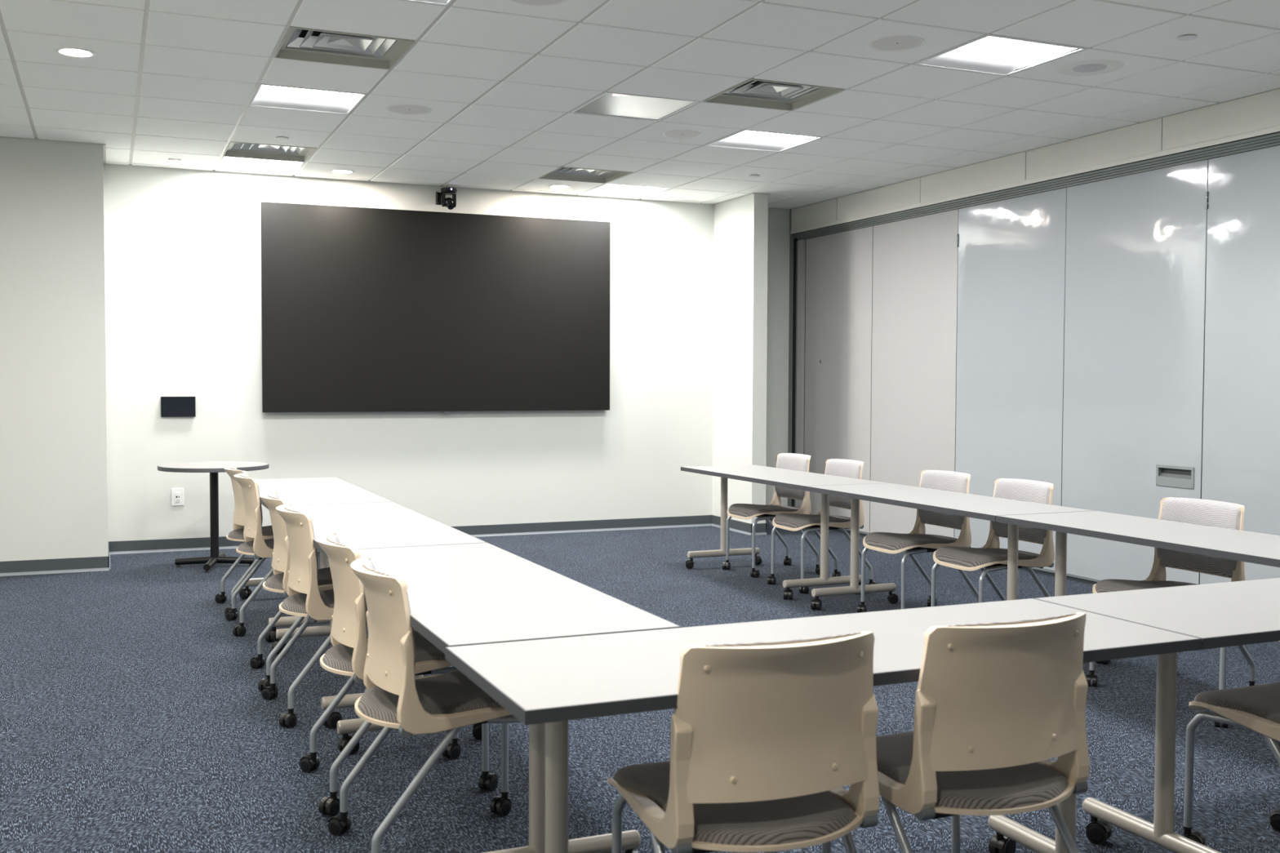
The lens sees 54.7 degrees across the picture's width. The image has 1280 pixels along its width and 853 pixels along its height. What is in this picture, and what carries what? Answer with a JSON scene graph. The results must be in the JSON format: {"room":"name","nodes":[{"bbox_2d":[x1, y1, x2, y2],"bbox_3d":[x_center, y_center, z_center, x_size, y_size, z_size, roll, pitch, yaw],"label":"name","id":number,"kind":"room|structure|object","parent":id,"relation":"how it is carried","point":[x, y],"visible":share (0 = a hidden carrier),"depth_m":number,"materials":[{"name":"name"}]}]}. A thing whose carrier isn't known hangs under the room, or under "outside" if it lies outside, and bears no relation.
{"room":"conference room","nodes":[
{"label":"conference room","id":0,"kind":"room"},
{"bbox_2d":[0,137,107,561],"bbox_3d":[-4.934,-0.481,8.692,2.170,3.003,0.860,-1,2,-23],"label":"wall","id":1,"kind":"structure","parent":0,"point":[54,483],"depth_m":8.59,"materials":[{"name":"white paint"}]},
{"bbox_2d":[103,164,793,541],"bbox_3d":[-2.219,-0.534,10.391,8.500,3.003,0.120,-1,2,-23],"label":"wall","id":2,"kind":"structure","parent":0,"point":[183,246],"depth_m":10.41,"materials":[{"name":"white paint"}]},
{"bbox_2d":[171,488,183,506],"bbox_3d":[-3.642,0.556,9.751,0.092,0.137,0.011,-1,2,-23],"label":"wall outlet","id":3,"kind":"object","parent":2,"relation":"attached to","point":[177,494],"visible":1,"depth_m":9.75,"materials":[{"name":"white plastic"}]},
{"bbox_2d":[160,396,195,417],"bbox_3d":[-3.627,-0.155,9.719,0.255,0.159,0.030,-1,2,-23],"label":"panel","id":4,"kind":"object","parent":2,"relation":"attached to","point":[171,406],"visible":1,"depth_m":9.71,"materials":[{"name":"black plastic"}]},
{"bbox_2d":[0,515,711,576],"bbox_3d":[-2.541,0.939,9.770,7.385,0.102,0.873,-1,2,-23],"label":"baseboard","id":5,"kind":"structure","parent":2,"relation":"attached to","point":[128,547],"depth_m":9.89,"materials":[{"name":"grey rubber"}]},
{"bbox_2d":[260,201,610,413],"bbox_3d":[-1.659,-0.958,10.504,2.994,1.700,0.085,-1,2,-23],"label":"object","id":6,"kind":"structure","parent":2,"relation":"attached to","point":[363,308],"depth_m":10.42,"materials":[{"name":"black"}]},
{"bbox_2d":[435,186,457,209],"bbox_3d":[-1.625,-1.913,10.427,0.155,0.183,0.188,-1,2,-23],"label":"camera","id":7,"kind":"object","parent":2,"relation":"attached to","point":[441,199],"visible":1,"depth_m":10.38,"materials":[{"name":"black plastic"}]},
{"bbox_2d":[787,208,797,506],"bbox_3d":[1.516,-0.576,11.885,0.157,3.003,0.085,-1,2,-23],"label":"trim","id":8,"kind":"structure","parent":2,"relation":"attached to","point":[793,327],"depth_m":11.84,"materials":[{"name":"grey metal"}]},
{"bbox_2d":[795,239,805,507],"bbox_3d":[1.566,-0.436,11.812,0.105,2.670,0.097,-1,2,-23],"label":"strip","id":9,"kind":"object","parent":2,"relation":"attached to","point":[801,243],"visible":0.43,"depth_m":11.77,"materials":[{"name":"plastic"}]},
{"bbox_2d":[0,0,1279,208],"bbox_3d":[0.159,-1.814,4.436,8.176,0.020,12.579,-1,2,-23],"label":"ceiling","id":10,"kind":"structure","parent":0,"point":[204,60],"depth_m":6.77,"materials":[{"name":"tile"}]},
{"bbox_2d":[54,46,96,57],"bbox_3d":[-2.837,-1.885,6.221,0.194,0.015,0.194,-1,2,-23],"label":"recessed light","id":11,"kind":"object","parent":10,"relation":"in","point":[65,51],"visible":1,"depth_m":6.21,"materials":[{"name":"white"}]},
{"bbox_2d":[168,158,181,161],"bbox_3d":[-3.483,-1.993,9.262,0.090,0.013,0.060,-1,2,-23],"label":"recessed light","id":12,"kind":"object","parent":10,"relation":"attached to","point":[169,159],"visible":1,"depth_m":9.25,"materials":[{"name":"white plastic"}]},
{"bbox_2d":[216,155,304,173],"bbox_3d":[-2.921,-2.056,9.509,0.586,0.101,0.586,-1,2,-23],"label":"light","id":13,"kind":"object","parent":10,"relation":"attached to","point":[226,162],"visible":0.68,"depth_m":9.62,"materials":[{"name":"white plastic"}]},
{"bbox_2d":[222,140,317,161],"bbox_3d":[-2.680,-2.061,8.948,0.590,0.157,0.588,-1,2,-23],"label":"ceiling vent","id":14,"kind":"object","parent":10,"relation":"in","point":[234,148],"visible":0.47,"depth_m":9.12,"materials":[{"name":"grey metal"}]},
{"bbox_2d":[275,136,288,139],"bbox_3d":[-2.430,-1.960,8.401,0.086,0.013,0.086,-1,2,-23],"label":"sprinkler cover","id":15,"kind":"object","parent":10,"relation":"attached to","point":[277,137],"visible":1,"depth_m":8.38,"materials":[{"name":"white plastic"}]},
{"bbox_2d":[249,83,366,114],"bbox_3d":[-1.958,-1.968,7.270,0.586,0.101,0.586,-1,2,-23],"label":"light","id":16,"kind":"object","parent":10,"relation":"attached to","point":[270,95],"visible":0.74,"depth_m":7.36,"materials":[{"name":"white plastic"}]},
{"bbox_2d":[329,168,355,173],"bbox_3d":[-2.349,-2.017,9.765,0.194,0.015,0.194,-1,2,-23],"label":"recessed light","id":17,"kind":"object","parent":10,"relation":"in","point":[335,171],"visible":1,"depth_m":9.76,"materials":[{"name":"white plastic"}]},
{"bbox_2d":[274,26,414,69],"bbox_3d":[-1.476,-1.951,6.150,0.590,0.157,0.588,-1,2,-23],"label":"ceiling vent","id":18,"kind":"object","parent":10,"relation":"in","point":[300,43],"visible":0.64,"depth_m":6.29,"materials":[{"name":"silver metal"}]},
{"bbox_2d":[386,104,431,114],"bbox_3d":[-1.398,-1.925,7.513,0.268,0.008,0.268,-1,2,-23],"label":"ceiling speaker","id":19,"kind":"object","parent":10,"relation":"attached to","point":[398,108],"visible":1,"depth_m":7.51,"materials":[{"name":"white"}]},
{"bbox_2d":[407,0,452,5],"bbox_3d":[-0.995,-1.880,5.032,0.586,0.101,0.586,-1,2,-23],"label":"light","id":20,"kind":"object","parent":10,"relation":"attached to","point":[446,2],"visible":1,"depth_m":5.37,"materials":[{"name":"white plastic"}]},
{"bbox_2d":[466,160,559,179],"bbox_3d":[-1.000,-2.009,9.673,0.578,0.018,0.578,0,1,-23],"label":"ceiling panel","id":21,"kind":"object","parent":10,"relation":"attached to","point":[525,171],"depth_m":9.64,"materials":[{"name":"white"}]},
{"bbox_2d":[511,0,566,5],"bbox_3d":[-0.435,-1.837,5.274,0.268,0.008,0.268,-1,2,-23],"label":"ceiling speaker","id":22,"kind":"object","parent":10,"relation":"attached to","point":[534,2],"visible":1,"depth_m":5.36,"materials":[{"name":"white plastic"}]},
{"bbox_2d":[516,0,561,4],"bbox_3d":[-0.435,-1.838,5.274,0.236,0.008,0.236,-1,2,-23],"label":"grille","id":23,"kind":"object","parent":22,"relation":"attached to","point":[523,2],"depth_m":5.36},
{"bbox_2d":[547,184,570,188],"bbox_3d":[-0.682,-2.037,10.492,0.194,0.015,0.194,-1,2,-23],"label":"recessed light","id":24,"kind":"object","parent":10,"relation":"in","point":[554,186],"visible":1,"depth_m":10.48,"materials":[{"name":"white"}]},
{"bbox_2d":[538,165,632,183],"bbox_3d":[-0.440,-2.089,9.911,0.590,0.157,0.588,-1,2,-23],"label":"ceiling vent","id":25,"kind":"object","parent":10,"relation":"in","point":[562,173],"visible":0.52,"depth_m":10.09,"materials":[{"name":"silver metal"}]},
{"bbox_2d":[582,182,671,197],"bbox_3d":[-0.121,-2.090,10.712,0.586,0.101,0.586,-1,2,-23],"label":"light","id":26,"kind":"object","parent":10,"relation":"attached to","point":[615,189],"visible":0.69,"depth_m":10.84,"materials":[{"name":"white plastic"}]},
{"bbox_2d":[570,91,699,120],"bbox_3d":[-0.037,-1.927,7.434,0.588,0.020,0.588,-1,2,-23],"label":"panel","id":27,"kind":"object","parent":10,"relation":"attached to","point":[610,104],"visible":0.87,"depth_m":7.42,"materials":[{"name":"grey plastic"}]},
{"bbox_2d":[0,0,1277,199],"bbox_3d":[0.159,-1.826,4.436,8.173,0.030,12.600,-1,2,-23],"label":"trim","id":28,"kind":"structure","parent":10,"relation":"attached to","point":[147,4],"depth_m":6.60,"materials":[{"name":"white"}]},
{"bbox_2d":[662,129,702,138],"bbox_3d":[0.282,-1.946,8.235,0.268,0.008,0.268,-1,2,-23],"label":"ceiling speaker","id":29,"kind":"object","parent":10,"relation":"attached to","point":[678,134],"visible":1,"depth_m":8.23,"materials":[{"name":"white plastic"}]},
{"bbox_2d":[749,174,759,177],"bbox_3d":[0.914,-2.002,9.873,0.086,0.013,0.086,-1,2,-23],"label":"sprinkler cover","id":30,"kind":"object","parent":10,"relation":"attached to","point":[751,175],"visible":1,"depth_m":9.85,"materials":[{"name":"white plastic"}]},
{"bbox_2d":[705,128,822,151],"bbox_3d":[0.842,-2.002,8.474,0.586,0.101,0.586,-1,2,-23],"label":"light","id":31,"kind":"object","parent":10,"relation":"attached to","point":[746,139],"visible":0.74,"depth_m":8.57,"materials":[{"name":"white plastic"}]},
{"bbox_2d":[704,78,844,111],"bbox_3d":[0.764,-1.979,7.113,0.590,0.157,0.588,-1,2,-23],"label":"ceiling vent","id":32,"kind":"object","parent":10,"relation":"in","point":[753,92],"visible":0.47,"depth_m":7.24,"materials":[{"name":"silver metal"}]},
{"bbox_2d":[868,35,924,51],"bbox_3d":[1.245,-1.858,5.996,0.268,0.008,0.268,-1,2,-23],"label":"ceiling speaker","id":33,"kind":"object","parent":10,"relation":"attached to","point":[898,42],"visible":1,"depth_m":5.99,"materials":[{"name":"white plastic"}]},
{"bbox_2d":[915,33,1085,75],"bbox_3d":[1.805,-1.915,6.235,0.586,0.101,0.586,-1,2,-23],"label":"light","id":34,"kind":"object","parent":10,"relation":"attached to","point":[994,54],"visible":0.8,"depth_m":6.31,"materials":[{"name":"white plastic"}]},
{"bbox_2d":[1055,59,1124,75],"bbox_3d":[2.344,-1.870,6.452,0.344,0.006,0.344,-1,2,-23],"label":"ceiling speaker","id":35,"kind":"object","parent":10,"relation":"in","point":[1088,67],"visible":1,"depth_m":6.44,"materials":[{"name":"white"}]},
{"bbox_2d":[1072,63,1106,71],"bbox_3d":[2.344,-1.870,6.452,0.170,0.006,0.170,-1,2,-23],"label":"grille","id":36,"kind":"object","parent":35,"relation":"attached to","point":[1080,67],"depth_m":6.45,"materials":[{"name":"grey metal"}]},
{"bbox_2d":[1177,34,1197,40],"bbox_3d":[2.594,-1.844,5.864,0.086,0.013,0.086,-1,2,-23],"label":"sprinkler cover","id":37,"kind":"object","parent":10,"relation":"attached to","point":[1185,37],"visible":1,"depth_m":5.85,"materials":[{"name":"white plastic"}]},
{"bbox_2d":[0,523,1279,852],"bbox_3d":[0.231,1.245,4.614,8.600,0.100,12.850,-1,2,-23],"label":"floor","id":38,"kind":"structure","parent":0,"point":[135,717],"depth_m":4.83,"materials":[{"name":"blue carpet"}]},
{"bbox_2d":[157,461,268,573],"bbox_3d":[-3.083,0.647,8.966,0.763,0.742,0.763,-1,2,-23],"label":"round table","id":39,"kind":"object","parent":38,"relation":"on","point":[213,468],"visible":0.96,"depth_m":8.94,"materials":[{"name":"grey laminate"}]},
{"bbox_2d":[214,466,319,613],"bbox_3d":[-2.214,0.660,7.427,0.596,0.839,0.541,-1,2,-26],"label":"chair","id":40,"kind":"object","parent":38,"relation":"on","point":[239,513],"visible":0.46,"depth_m":7.26,"materials":[{"name":"plastic"}]},
{"bbox_2d":[225,473,319,636],"bbox_3d":[-1.974,0.682,6.868,0.596,0.839,0.541,-1,2,-23],"label":"chair","id":41,"kind":"object","parent":38,"relation":"on","point":[255,544],"visible":0.64,"depth_m":6.63,"materials":[{"name":"plastic"}]},
{"bbox_2d":[261,504,334,728],"bbox_3d":[-1.241,0.749,5.165,0.596,0.839,0.541,-1,2,-25],"label":"chair","id":42,"kind":"object","parent":38,"relation":"on","point":[304,599],"visible":0.6,"depth_m":4.93,"materials":[{"name":"plastic"}]},
{"bbox_2d":[249,492,368,691],"bbox_3d":[-1.474,0.728,5.706,0.596,0.839,0.541,-1,2,-22],"label":"chair","id":43,"kind":"object","parent":38,"relation":"on","point":[281,561],"visible":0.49,"depth_m":5.51,"materials":[{"name":"plastic"}]},
{"bbox_2d":[239,477,392,642],"bbox_3d":[-1.893,0.727,7.070,0.622,0.734,1.726,-1,2,-23],"label":"table","id":44,"kind":"object","parent":38,"relation":"on","point":[308,491],"visible":0.39,"depth_m":6.87,"materials":[{"name":"grey laminate"}]},
{"bbox_2d":[271,502,486,728],"bbox_3d":[-1.217,0.789,5.487,0.616,0.734,1.731,-1,2,-23],"label":"table","id":45,"kind":"object","parent":38,"relation":"on","point":[380,525],"visible":0.34,"depth_m":5.29,"materials":[{"name":"grey laminate"}]},
{"bbox_2d":[299,533,497,816],"bbox_3d":[-0.818,0.787,4.183,0.596,0.839,0.541,-1,2,-23],"label":"chair","id":46,"kind":"object","parent":38,"relation":"on","point":[347,656],"visible":0.65,"depth_m":4.00,"materials":[{"name":"plastic"}]},
{"bbox_2d":[328,557,522,852],"bbox_3d":[-0.567,0.810,3.600,0.596,0.839,0.541,-1,2,-24],"label":"chair","id":47,"kind":"object","parent":38,"relation":"on","point":[392,698],"visible":0.78,"depth_m":3.42,"materials":[{"name":"beige plastic"}]},
{"bbox_2d":[337,542,681,852],"bbox_3d":[-0.519,0.852,3.883,0.617,0.734,1.761,-1,2,-23],"label":"table","id":48,"kind":"object","parent":38,"relation":"on","point":[465,594],"visible":0.6,"depth_m":3.45,"materials":[{"name":"grey laminate"}]},
{"bbox_2d":[607,631,879,852],"bbox_3d":[0.225,0.846,2.743,0.541,0.839,0.596,-1,2,-22],"label":"chair","id":49,"kind":"object","parent":38,"relation":"on","point":[766,738],"visible":1,"depth_m":2.54,"materials":[{"name":"plastic"}]},
{"bbox_2d":[722,453,820,577],"bbox_3d":[0.940,0.619,8.838,0.596,0.839,0.541,-1,2,-22],"label":"chair","id":50,"kind":"object","parent":38,"relation":"on","point":[792,461],"visible":0.79,"depth_m":8.79,"materials":[{"name":"plastic"}]},
{"bbox_2d":[680,465,887,599],"bbox_3d":[0.917,0.689,8.368,0.618,0.734,1.751,-1,2,-23],"label":"table","id":51,"kind":"object","parent":38,"relation":"on","point":[788,478],"visible":0.78,"depth_m":8.11,"materials":[{"name":"grey laminate"}]},
{"bbox_2d":[767,458,878,594],"bbox_3d":[1.198,0.644,8.199,0.596,0.839,0.541,-1,2,-22],"label":"chair","id":52,"kind":"object","parent":38,"relation":"on","point":[851,468],"visible":0.62,"depth_m":8.15,"materials":[{"name":"plastic"}]},
{"bbox_2d":[444,598,1201,852],"bbox_3d":[0.460,0.889,3.006,1.748,0.734,0.615,-1,2,-23],"label":"table","id":53,"kind":"object","parent":38,"relation":"on","point":[553,682],"visible":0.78,"depth_m":2.89,"materials":[{"name":"grey laminate"}]},
{"bbox_2d":[857,470,978,613],"bbox_3d":[1.618,0.684,7.172,0.596,0.839,0.541,-1,2,-23],"label":"chair","id":54,"kind":"object","parent":38,"relation":"on","point":[917,541],"visible":0.76,"depth_m":7.14,"materials":[{"name":"plastic"}]},
{"bbox_2d":[804,483,1093,609],"bbox_3d":[1.611,0.752,6.765,0.626,0.734,1.736,-1,2,-23],"label":"table","id":55,"kind":"object","parent":38,"relation":"on","point":[964,504],"visible":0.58,"depth_m":6.72,"materials":[{"name":"grey laminate"}]},
{"bbox_2d":[822,612,1089,852],"bbox_3d":[0.755,0.840,2.959,0.541,0.839,0.596,-1,2,-24],"label":"chair","id":56,"kind":"object","parent":38,"relation":"on","point":[994,702],"visible":0.91,"depth_m":2.75,"materials":[{"name":"plastic"}]},
{"bbox_2d":[930,478,1054,606],"bbox_3d":[1.884,0.709,6.555,0.596,0.839,0.541,-1,2,-23],"label":"chair","id":57,"kind":"object","parent":38,"relation":"on","point":[990,557],"visible":0.69,"depth_m":6.51,"materials":[{"name":"plastic"}]},
{"bbox_2d":[995,511,1279,746],"bbox_3d":[2.304,0.815,5.165,0.617,0.734,1.746,-1,2,-23],"label":"table","id":58,"kind":"object","parent":38,"relation":"on","point":[1256,548],"visible":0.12,"depth_m":5.26,"materials":[{"name":"grey laminate"}]},
{"bbox_2d":[1033,577,1279,852],"bbox_3d":[2.072,0.870,3.692,1.748,0.734,0.616,-1,2,-23],"label":"table","id":59,"kind":"object","parent":38,"relation":"on","point":[1246,612],"visible":0.95,"depth_m":3.42,"materials":[{"name":"grey laminate"}]},
{"bbox_2d":[1085,497,1258,687],"bbox_3d":[2.344,0.751,5.472,0.596,0.839,0.541,-1,2,-24],"label":"chair","id":60,"kind":"object","parent":38,"relation":"on","point":[1209,513],"visible":0.45,"depth_m":5.53,"materials":[{"name":"plastic"}]},
{"bbox_2d":[1182,681,1279,844],"bbox_3d":[1.888,0.825,3.458,0.541,0.839,0.596,-1,2,-24],"label":"chair","id":61,"kind":"object","parent":38,"relation":"on","point":[1255,708],"visible":0.95,"depth_m":3.52,"materials":[{"name":"fabric"}]},
{"bbox_2d":[1213,640,1279,728],"bbox_3d":[2.623,0.777,4.825,0.596,0.839,0.541,-1,2,-24],"label":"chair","id":62,"kind":"object","parent":38,"relation":"on","point":[1223,650],"visible":0.02,"depth_m":4.91,"materials":[{"name":"metal"}]},
{"bbox_2d":[712,193,768,524],"bbox_3d":[0.902,-0.554,11.246,0.140,3.003,0.775,-1,2,-23],"label":"wall pier","id":63,"kind":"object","parent":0,"point":[741,223],"visible":0.86,"depth_m":11.07,"materials":[{"name":"white paint"}]},
{"bbox_2d":[711,515,767,535],"bbox_3d":[0.899,0.895,11.294,0.166,0.102,0.788,-1,2,-23],"label":"baseboard","id":64,"kind":"object","parent":63,"relation":"attached to","point":[735,526],"visible":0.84,"depth_m":11.06,"materials":[{"name":"grey rubber"}]},
{"bbox_2d":[791,88,1279,230],"bbox_3d":[3.933,-1.759,6.062,0.020,0.223,12.600,-1,2,-23],"label":"wall","id":65,"kind":"structure","parent":0,"point":[1262,110],"depth_m":8.43,"materials":[{"name":"white paint"}]},
{"bbox_2d":[0,87,1279,209],"bbox_3d":[0.159,-1.813,4.436,8.197,0.022,12.600,-1,2,-23],"label":"trim","id":66,"kind":"structure","parent":65,"relation":"attached to","point":[1217,103],"depth_m":9.55,"materials":[{"name":"grey"}]},
{"bbox_2d":[804,277,805,420],"bbox_3d":[1.602,-0.429,11.762,0.078,2.680,0.024,-1,2,-23],"label":"trim","id":67,"kind":"structure","parent":65,"relation":"attached to","point":[805,277],"depth_m":11.73,"materials":[{"name":"black metal"}]},
{"bbox_3d":[4.114,-0.240,6.199,0.120,2.780,12.600,-1,2,-23],"label":"wall","id":68,"kind":"structure","parent":0,"visible":0},
{"bbox_2d":[804,226,873,536],"bbox_3d":[1.814,-0.400,11.233,0.088,2.699,1.113,-1,2,-23],"label":"partition panel","id":69,"kind":"object","parent":68,"relation":"hanging from","point":[839,265],"visible":0.73,"depth_m":11.17,"materials":[{"name":"plastic"}]},
{"bbox_2d":[870,208,959,537],"bbox_3d":[2.265,-0.359,10.180,0.091,2.699,1.177,-1,2,-23],"label":"partition panel","id":70,"kind":"object","parent":68,"relation":"hanging from","point":[915,260],"visible":0.69,"depth_m":10.15,"materials":[{"name":"plastic"}]},
{"bbox_2d":[954,187,1066,576],"bbox_3d":[2.729,-0.317,9.111,0.084,2.699,1.176,-1,2,-23],"label":"partition panel","id":71,"kind":"object","parent":68,"relation":"hanging from","point":[1012,251],"visible":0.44,"depth_m":9.04,"materials":[{"name":"grey glass"}]},
{"bbox_2d":[791,124,1279,240],"bbox_3d":[4.009,-1.599,6.090,0.169,0.098,12.580,-1,2,-23],"label":"trim","id":72,"kind":"structure","parent":68,"relation":"attached to","point":[1270,140],"depth_m":8.45,"materials":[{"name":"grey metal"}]},
{"bbox_2d":[1061,159,1208,584],"bbox_3d":[3.196,-0.274,8.017,0.091,2.699,1.202,-1,2,-23],"label":"partition panel","id":73,"kind":"object","parent":68,"relation":"hanging from","point":[1135,261],"visible":0.91,"depth_m":7.97,"materials":[{"name":"grey"}]},
{"bbox_2d":[1199,145,1279,584],"bbox_3d":[3.667,-0.231,6.930,0.084,2.699,1.191,-1,2,-23],"label":"partition panel","id":74,"kind":"object","parent":68,"relation":"hanging from","point":[1241,464],"visible":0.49,"depth_m":7.19,"materials":[{"name":"grey glass"}]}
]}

